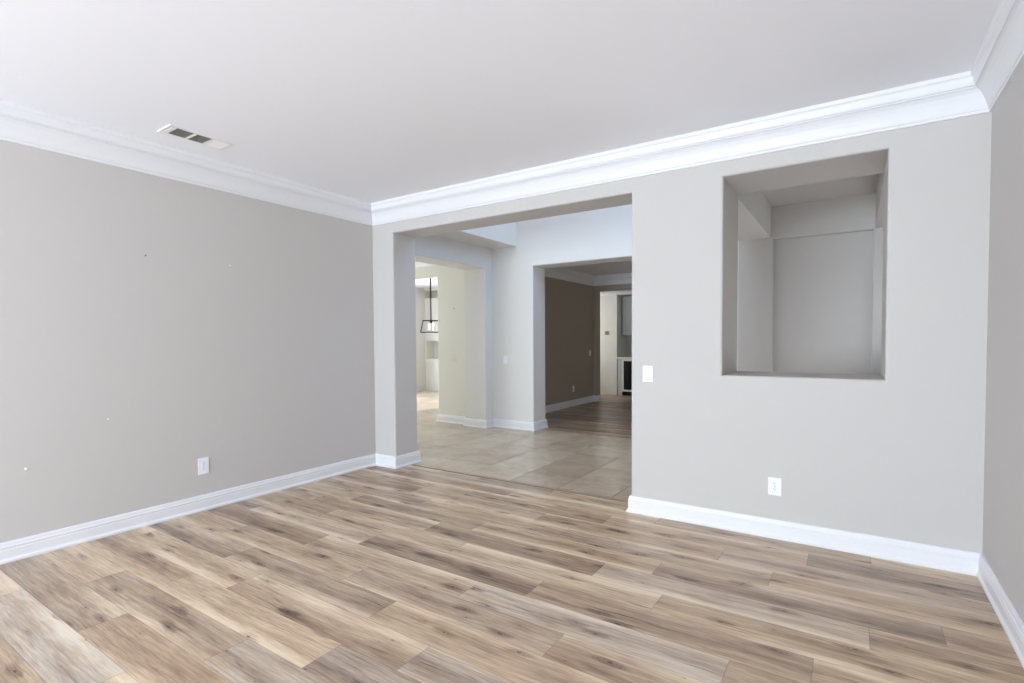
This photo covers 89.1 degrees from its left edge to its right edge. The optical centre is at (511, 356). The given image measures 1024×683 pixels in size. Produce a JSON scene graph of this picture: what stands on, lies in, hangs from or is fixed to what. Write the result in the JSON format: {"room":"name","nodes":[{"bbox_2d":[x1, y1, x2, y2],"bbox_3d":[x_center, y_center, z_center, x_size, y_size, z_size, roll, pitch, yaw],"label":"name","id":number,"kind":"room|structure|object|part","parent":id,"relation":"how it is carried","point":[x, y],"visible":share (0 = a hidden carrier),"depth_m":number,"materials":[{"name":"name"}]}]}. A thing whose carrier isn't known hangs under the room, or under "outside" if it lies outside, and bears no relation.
{"room":"empty living room","nodes":[
{"label":"empty living room","id":0,"kind":"room"},
{"bbox_2d":[0,140,375,542],"bbox_3d":[-3.897,-0.086,1.977,0.150,2.740,8.600,1,2,33],"label":"wall","id":1,"kind":"structure","parent":0,"point":[260,366],"depth_m":3.83,"materials":[{"name":"grey paint"}]},
{"bbox_2d":[0,99,371,225],"bbox_3d":[-3.800,-1.352,1.869,0.104,0.204,8.600,1,2,33],"label":"trim","id":2,"kind":"structure","parent":1,"relation":"attached to","point":[19,124],"depth_m":3.76,"materials":[{"name":"white paint"}]},
{"bbox_2d":[0,453,375,564],"bbox_3d":[-3.814,1.222,1.968,0.028,0.125,8.600,1,2,33],"label":"baseboard","id":3,"kind":"structure","parent":1,"relation":"attached to","point":[38,544],"depth_m":3.83,"materials":[{"name":"white paint"}]},
{"bbox_2d":[198,457,208,474],"bbox_3d":[-2.423,0.859,4.086,0.009,0.128,0.082,1,2,33],"label":"wall outlet","id":4,"kind":"object","parent":1,"relation":"attached to","point":[203,463],"visible":1,"depth_m":4.08,"materials":[{"name":"white plastic"}]},
{"bbox_2d":[415,287,425,390],"bbox_3d":[-4.175,-0.372,11.353,0.150,2.740,6.450,1,2,33],"label":"wall","id":5,"kind":"structure","parent":0,"point":[419,292],"depth_m":13.85,"materials":[{"name":"white paint"}]},
{"bbox_2d":[415,277,437,287],"bbox_3d":[-2.138,-1.771,10.198,4.790,0.100,6.850,1,2,33],"label":"ceiling","id":6,"kind":"structure","parent":0,"point":[421,283],"depth_m":12.81,"materials":[{"name":"white paint"}]},
{"bbox_2d":[420,278,437,332],"bbox_3d":[-1.708,-1.124,10.926,0.447,1.244,0.318,-1,2,-9],"label":"pendant lantern","id":7,"kind":"object","parent":6,"relation":"hanging from","point":[430,325],"visible":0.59,"depth_m":10.90,"materials":[{"name":"black metal"}]},
{"bbox_3d":[-1.705,-0.632,10.941,0.447,0.260,0.318,-1,2,-9],"label":"lantern frame","id":8,"kind":"part","parent":7,"relation":"part of","materials":[{"name":"black metal"}]},
{"bbox_3d":[-1.709,-1.239,10.923,0.028,0.972,0.028,-1,2,-9],"label":"stem","id":9,"kind":"part","parent":7,"relation":"part of","materials":[{"name":"black metal"}]},
{"bbox_2d":[425,287,438,390],"bbox_3d":[-0.271,-0.443,12.818,5.050,2.740,0.300,1,2,33],"label":"wall","id":10,"kind":"structure","parent":0,"point":[432,374],"depth_m":13.91,"materials":[{"name":"white paint"}]},
{"bbox_2d":[432,291,437,357],"bbox_3d":[-0.161,-0.448,12.985,5.050,2.740,0.100,1,2,33],"label":"wall","id":11,"kind":"structure","parent":0,"point":[434,294],"depth_m":14.19,"materials":[{"name":"white paint"}]},
{"bbox_2d":[415,266,465,416],"bbox_3d":[-2.554,-0.325,9.463,4.640,2.740,0.180,1,2,33],"label":"wall","id":12,"kind":"structure","parent":0,"point":[451,322],"depth_m":8.32,"materials":[{"name":"white paint"}]},
{"bbox_2d":[415,261,438,267],"bbox_3d":[-2.640,-1.588,9.305,4.640,0.204,0.104,1,2,33],"label":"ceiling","id":13,"kind":"structure","parent":12,"relation":"attached to","point":[417,264],"depth_m":8.57,"materials":[{"name":"white paint"}]},
{"bbox_2d":[436,414,465,424],"bbox_3d":[-0.950,1.008,8.325,0.678,0.125,0.028,1,2,33],"label":"baseboard","id":14,"kind":"structure","parent":12,"relation":"attached to","point":[452,419],"depth_m":8.34,"materials":[{"name":"white paint"}]},
{"bbox_2d":[415,235,492,419],"bbox_3d":[-1.118,-1.640,7.035,0.400,5.500,2.330,1,2,33],"label":"wall","id":15,"kind":"structure","parent":0,"point":[476,261],"depth_m":7.85,"materials":[{"name":"white paint"}]},
{"bbox_2d":[463,418,485,428],"bbox_3d":[-0.566,1.018,7.928,0.456,0.125,0.028,1,2,33],"label":"baseboard","id":16,"kind":"structure","parent":15,"relation":"attached to","point":[476,423],"depth_m":7.92,"materials":[{"name":"white paint"}]},
{"bbox_2d":[486,419,492,428],"bbox_3d":[-0.338,1.018,7.885,0.028,0.125,0.208,1,2,33],"label":"baseboard","id":17,"kind":"structure","parent":15,"relation":"attached to","point":[489,423],"depth_m":7.87,"materials":[{"name":"white paint"}]},
{"bbox_2d":[435,222,516,248],"bbox_3d":[-0.772,-2.987,6.760,0.450,2.795,2.330,1,2,33],"label":"wall","id":18,"kind":"structure","parent":0,"point":[503,235],"depth_m":7.24,"materials":[{"name":"white paint"}]},
{"bbox_2d":[0,0,1000,206],"bbox_3d":[-1.105,-1.524,1.623,5.168,0.120,11.530,1,2,33],"label":"ceiling","id":19,"kind":"structure","parent":0,"point":[371,101],"depth_m":2.74,"materials":[{"name":"white paint"}]},
{"bbox_2d":[157,124,234,149],"bbox_3d":[-2.184,-1.513,3.608,0.180,0.009,0.425,1,2,33],"label":"ceiling vent","id":20,"kind":"object","parent":19,"relation":"in","point":[172,130],"visible":1,"depth_m":3.59,"materials":[{"name":"white metal"}]},
{"bbox_2d":[0,465,1023,682],"bbox_3d":[-1.738,1.309,0.723,4.868,0.001,8.805,1,2,33],"label":"floor","id":21,"kind":"structure","parent":0,"point":[374,574],"depth_m":2.61,"materials":[{"name":"brown wood"}]},
{"bbox_2d":[411,464,627,502],"bbox_3d":[-0.020,1.168,4.862,2.514,0.006,0.040,1,2,33],"label":"trim","id":22,"kind":"structure","parent":21,"relation":"on","point":[411,464],"depth_m":4.74,"materials":[{"name":"brown wood"}]},
{"bbox_2d":[372,170,674,501],"bbox_3d":[-0.115,-0.198,4.828,3.320,2.740,0.330,1,2,33],"label":"wall","id":23,"kind":"structure","parent":0,"point":[651,197],"depth_m":4.07,"materials":[{"name":"grey paint"}]},
{"bbox_2d":[376,453,395,468],"bbox_3d":[-1.328,1.099,5.461,0.327,0.125,0.028,1,2,33],"label":"baseboard","id":24,"kind":"structure","parent":23,"relation":"attached to","point":[387,461],"depth_m":5.45,"materials":[{"name":"white paint"}]},
{"bbox_2d":[396,451,421,468],"bbox_3d":[-1.105,1.095,5.528,0.028,0.125,0.386,1,2,33],"label":"baseboard","id":25,"kind":"object","parent":23,"relation":"attached to","point":[407,459],"visible":1,"depth_m":5.52,"materials":[{"name":"white paint"}]},
{"bbox_2d":[643,366,652,381],"bbox_3d":[1.015,0.129,3.888,0.078,0.120,0.012,1,2,33],"label":"light switch","id":26,"kind":"object","parent":23,"relation":"attached to","point":[647,370],"visible":1,"depth_m":3.89,"materials":[{"name":"white plastic"}]},
{"bbox_2d":[371,71,989,225],"bbox_3d":[0.529,-1.449,4.099,4.868,0.204,0.104,1,2,33],"label":"trim","id":27,"kind":"structure","parent":23,"relation":"attached to","point":[954,96],"depth_m":3.50,"materials":[{"name":"white paint"}]},
{"bbox_2d":[626,495,980,575],"bbox_3d":[1.741,1.141,3.435,2.053,0.125,0.028,1,2,33],"label":"baseboard","id":28,"kind":"structure","parent":23,"relation":"attached to","point":[920,554],"depth_m":3.30,"materials":[{"name":"white paint"}]},
{"bbox_2d":[416,390,631,500],"bbox_3d":[0.209,1.057,8.540,10.300,0.001,6.395,1,2,33],"label":"tile","id":29,"kind":"structure","parent":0,"point":[599,465],"depth_m":6.02,"materials":[{"name":"tile"}]},
{"bbox_2d":[545,277,592,405],"bbox_3d":[0.734,-0.357,9.832,0.200,2.740,3.580,1,2,33],"label":"wall","id":30,"kind":"structure","parent":0,"point":[568,305],"depth_m":10.18,"materials":[{"name":"brown paint"}]},
{"bbox_2d":[545,395,593,412],"bbox_3d":[0.810,0.953,9.767,0.028,0.125,3.480,1,2,33],"label":"baseboard","id":31,"kind":"structure","parent":30,"relation":"attached to","point":[549,408],"depth_m":10.21,"materials":[{"name":"white paint"}]},
{"bbox_2d":[545,267,595,285],"bbox_3d":[0.825,-1.562,9.669,0.104,0.204,3.480,1,2,33],"label":"trim","id":32,"kind":"structure","parent":30,"relation":"attached to","point":[560,273],"depth_m":10.12,"materials":[{"name":"white paint"}]},
{"bbox_2d":[544,401,631,437],"bbox_3d":[2.421,1.037,8.658,3.940,0.001,3.760,1,2,33],"label":"floor","id":33,"kind":"structure","parent":0,"point":[604,418],"depth_m":8.64,"materials":[{"name":"brown wood"}]},
{"bbox_2d":[562,260,631,275],"bbox_3d":[2.433,-1.725,8.710,4.240,0.160,3.660,1,2,33],"label":"ceiling","id":34,"kind":"structure","parent":0,"point":[621,267],"depth_m":9.89,"materials":[{"name":"white paint"}]},
{"bbox_2d":[593,283,631,395],"bbox_3d":[3.358,-0.387,10.231,4.140,2.740,0.180,1,2,33],"label":"wall","id":35,"kind":"structure","parent":0,"point":[596,289],"depth_m":11.16,"materials":[{"name":"beige paint"}]},
{"bbox_2d":[593,273,631,285],"bbox_3d":[3.356,-1.589,10.021,3.940,0.204,0.104,1,2,33],"label":"trim","id":36,"kind":"structure","parent":35,"relation":"attached to","point":[625,278],"depth_m":10.83,"materials":[{"name":"white paint"}]},
{"bbox_2d":[600,295,625,394],"bbox_3d":[2.218,-0.464,12.984,1.122,2.740,0.680,1,2,33],"label":"wall","id":37,"kind":"structure","parent":0,"point":[613,345],"depth_m":12.52,"materials":[{"name":"white paint"}]},
{"bbox_2d":[492,204,738,421],"bbox_3d":[1.233,-1.657,7.094,4.260,5.500,0.360,1,2,33],"label":"wall","id":38,"kind":"structure","parent":0,"point":[604,235],"depth_m":7.61,"materials":[{"name":"white paint"}]},
{"bbox_2d":[503,356,507,363],"bbox_3d":[-0.102,0.050,7.812,0.078,0.120,0.012,1,2,33],"label":"light switch","id":39,"kind":"object","parent":38,"relation":"attached to","point":[505,358],"visible":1,"depth_m":7.81,"materials":[{"name":"white plastic"}]},
{"bbox_2d":[493,419,533,430],"bbox_3d":[0.015,1.019,7.760,0.755,0.125,0.028,1,2,33],"label":"baseboard","id":40,"kind":"structure","parent":38,"relation":"attached to","point":[499,423],"depth_m":7.75,"materials":[{"name":"white paint"}]},
{"bbox_2d":[534,419,547,430],"bbox_3d":[0.425,1.018,7.721,0.028,0.125,0.416,1,2,33],"label":"baseboard","id":41,"kind":"object","parent":38,"relation":"attached to","point":[542,424],"visible":1,"depth_m":7.71,"materials":[{"name":"white paint"}]},
{"bbox_2d":[600,394,631,402],"bbox_3d":[3.523,0.947,11.380,5.100,0.001,2.000,1,2,33],"label":"floor","id":42,"kind":"structure","parent":0,"point":[604,397],"depth_m":11.70,"materials":[{"name":"beige tile"}]},
{"bbox_2d":[618,359,622,394],"bbox_3d":[2.727,0.478,12.601,0.105,0.875,0.612,1,2,33],"label":"base cabinet","id":43,"kind":"object","parent":42,"relation":"on","point":[620,392],"visible":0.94,"depth_m":12.36,"materials":[{"name":"grey paint"}]},
{"bbox_2d":[622,359,631,395],"bbox_3d":[3.010,0.486,12.390,0.600,0.868,0.653,1,2,33],"label":"fridge","id":44,"kind":"object","parent":42,"relation":"on","point":[626,363],"visible":0.41,"depth_m":12.26,"materials":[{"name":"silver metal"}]},
{"bbox_3d":[2.865,0.447,12.169,0.516,0.678,0.020,1,2,33],"label":"door glass","id":45,"kind":"part","parent":44,"relation":"part of","materials":[{"name":"black glass"}]},
{"bbox_2d":[600,290,631,295],"bbox_3d":[3.521,-1.668,11.367,5.350,0.450,1.970,1,2,33],"label":"ceiling","id":46,"kind":"structure","parent":0,"point":[618,292],"depth_m":11.98,"materials":[{"name":"white paint"}]},
{"bbox_2d":[626,335,631,355],"bbox_3d":[4.567,-0.443,11.823,4.078,2.740,0.130,1,2,33],"label":"wall","id":47,"kind":"structure","parent":0,"point":[628,337],"depth_m":12.86,"materials":[{"name":"grey paint"}]},
{"bbox_2d":[623,296,631,334],"bbox_3d":[3.763,-0.976,12.047,2.400,0.930,0.350,1,2,33],"label":"upper cabinet","id":48,"kind":"object","parent":47,"relation":"attached to","point":[627,300],"visible":0.09,"depth_m":12.50,"materials":[{"name":"grey paint"}]},
{"bbox_2d":[738,191,770,240],"bbox_3d":[2.185,-2.804,4.951,0.323,3.088,2.100,1,2,33],"label":"wall","id":49,"kind":"structure","parent":0,"point":[754,211],"depth_m":5.00,"materials":[{"name":"white paint"}]},
{"bbox_2d":[738,193,882,374],"bbox_3d":[3.272,-0.238,5.402,1.698,2.740,0.099,1,2,33],"label":"wall","id":50,"kind":"structure","parent":0,"point":[853,214],"depth_m":5.58,"materials":[{"name":"grey paint"}]},
{"bbox_2d":[773,231,872,373],"bbox_3d":[3.326,-0.241,5.485,1.698,2.740,0.100,1,2,33],"label":"wall","id":51,"kind":"structure","parent":0,"point":[823,284],"depth_m":5.45,"materials":[{"name":"grey paint"}]},
{"bbox_2d":[674,112,991,552],"bbox_3d":[2.043,-0.173,3.542,1.698,2.740,0.560,1,2,33],"label":"wall","id":52,"kind":"structure","parent":0,"point":[898,453],"depth_m":3.16,"materials":[{"name":"grey paint"}]},
{"bbox_2d":[768,477,781,495],"bbox_3d":[1.738,0.860,3.438,0.082,0.118,0.009,1,2,33],"label":"wall outlet","id":53,"kind":"object","parent":52,"relation":"attached to","point":[774,484],"visible":1,"depth_m":3.44,"materials":[{"name":"white plastic"}]},
{"bbox_2d":[875,173,883,227],"bbox_3d":[3.229,-1.401,4.181,0.450,0.340,1.916,1,2,33],"label":"wall","id":54,"kind":"structure","parent":0,"point":[880,183],"depth_m":4.44,"materials":[{"name":"grey paint"}]},
{"bbox_2d":[982,59,1023,622],"bbox_3d":[0.445,-0.036,-0.553,0.150,2.740,9.160,1,2,33],"label":"wall","id":55,"kind":"structure","parent":0,"point":[1003,505],"depth_m":2.48,"materials":[{"name":"grey paint"}]},
{"bbox_2d":[971,0,1023,111],"bbox_3d":[0.176,-1.297,-0.756,0.104,0.204,8.600,1,2,33],"label":"trim","id":56,"kind":"structure","parent":55,"relation":"attached to","point":[1001,53],"depth_m":2.40,"materials":[{"name":"white paint"}]},
{"bbox_2d":[976,553,1023,667],"bbox_3d":[0.225,1.278,-0.698,0.028,0.125,8.600,1,2,33],"label":"baseboard","id":57,"kind":"structure","parent":55,"relation":"attached to","point":[1010,620],"depth_m":2.40,"materials":[{"name":"white paint"}]},
{"bbox_3d":[4.204,0.498,11.612,2.230,0.875,0.636,1,2,33],"label":"base cabinet","id":58,"kind":"object","parent":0,"visible":0},
{"bbox_2d":[616,356,631,358],"bbox_3d":[3.897,0.039,11.817,2.978,0.035,0.645,1,2,33],"label":"countertop","id":59,"kind":"structure","parent":58,"relation":"on","point":[624,357],"depth_m":12.29,"materials":[{"name":"white stone"}]}
]}

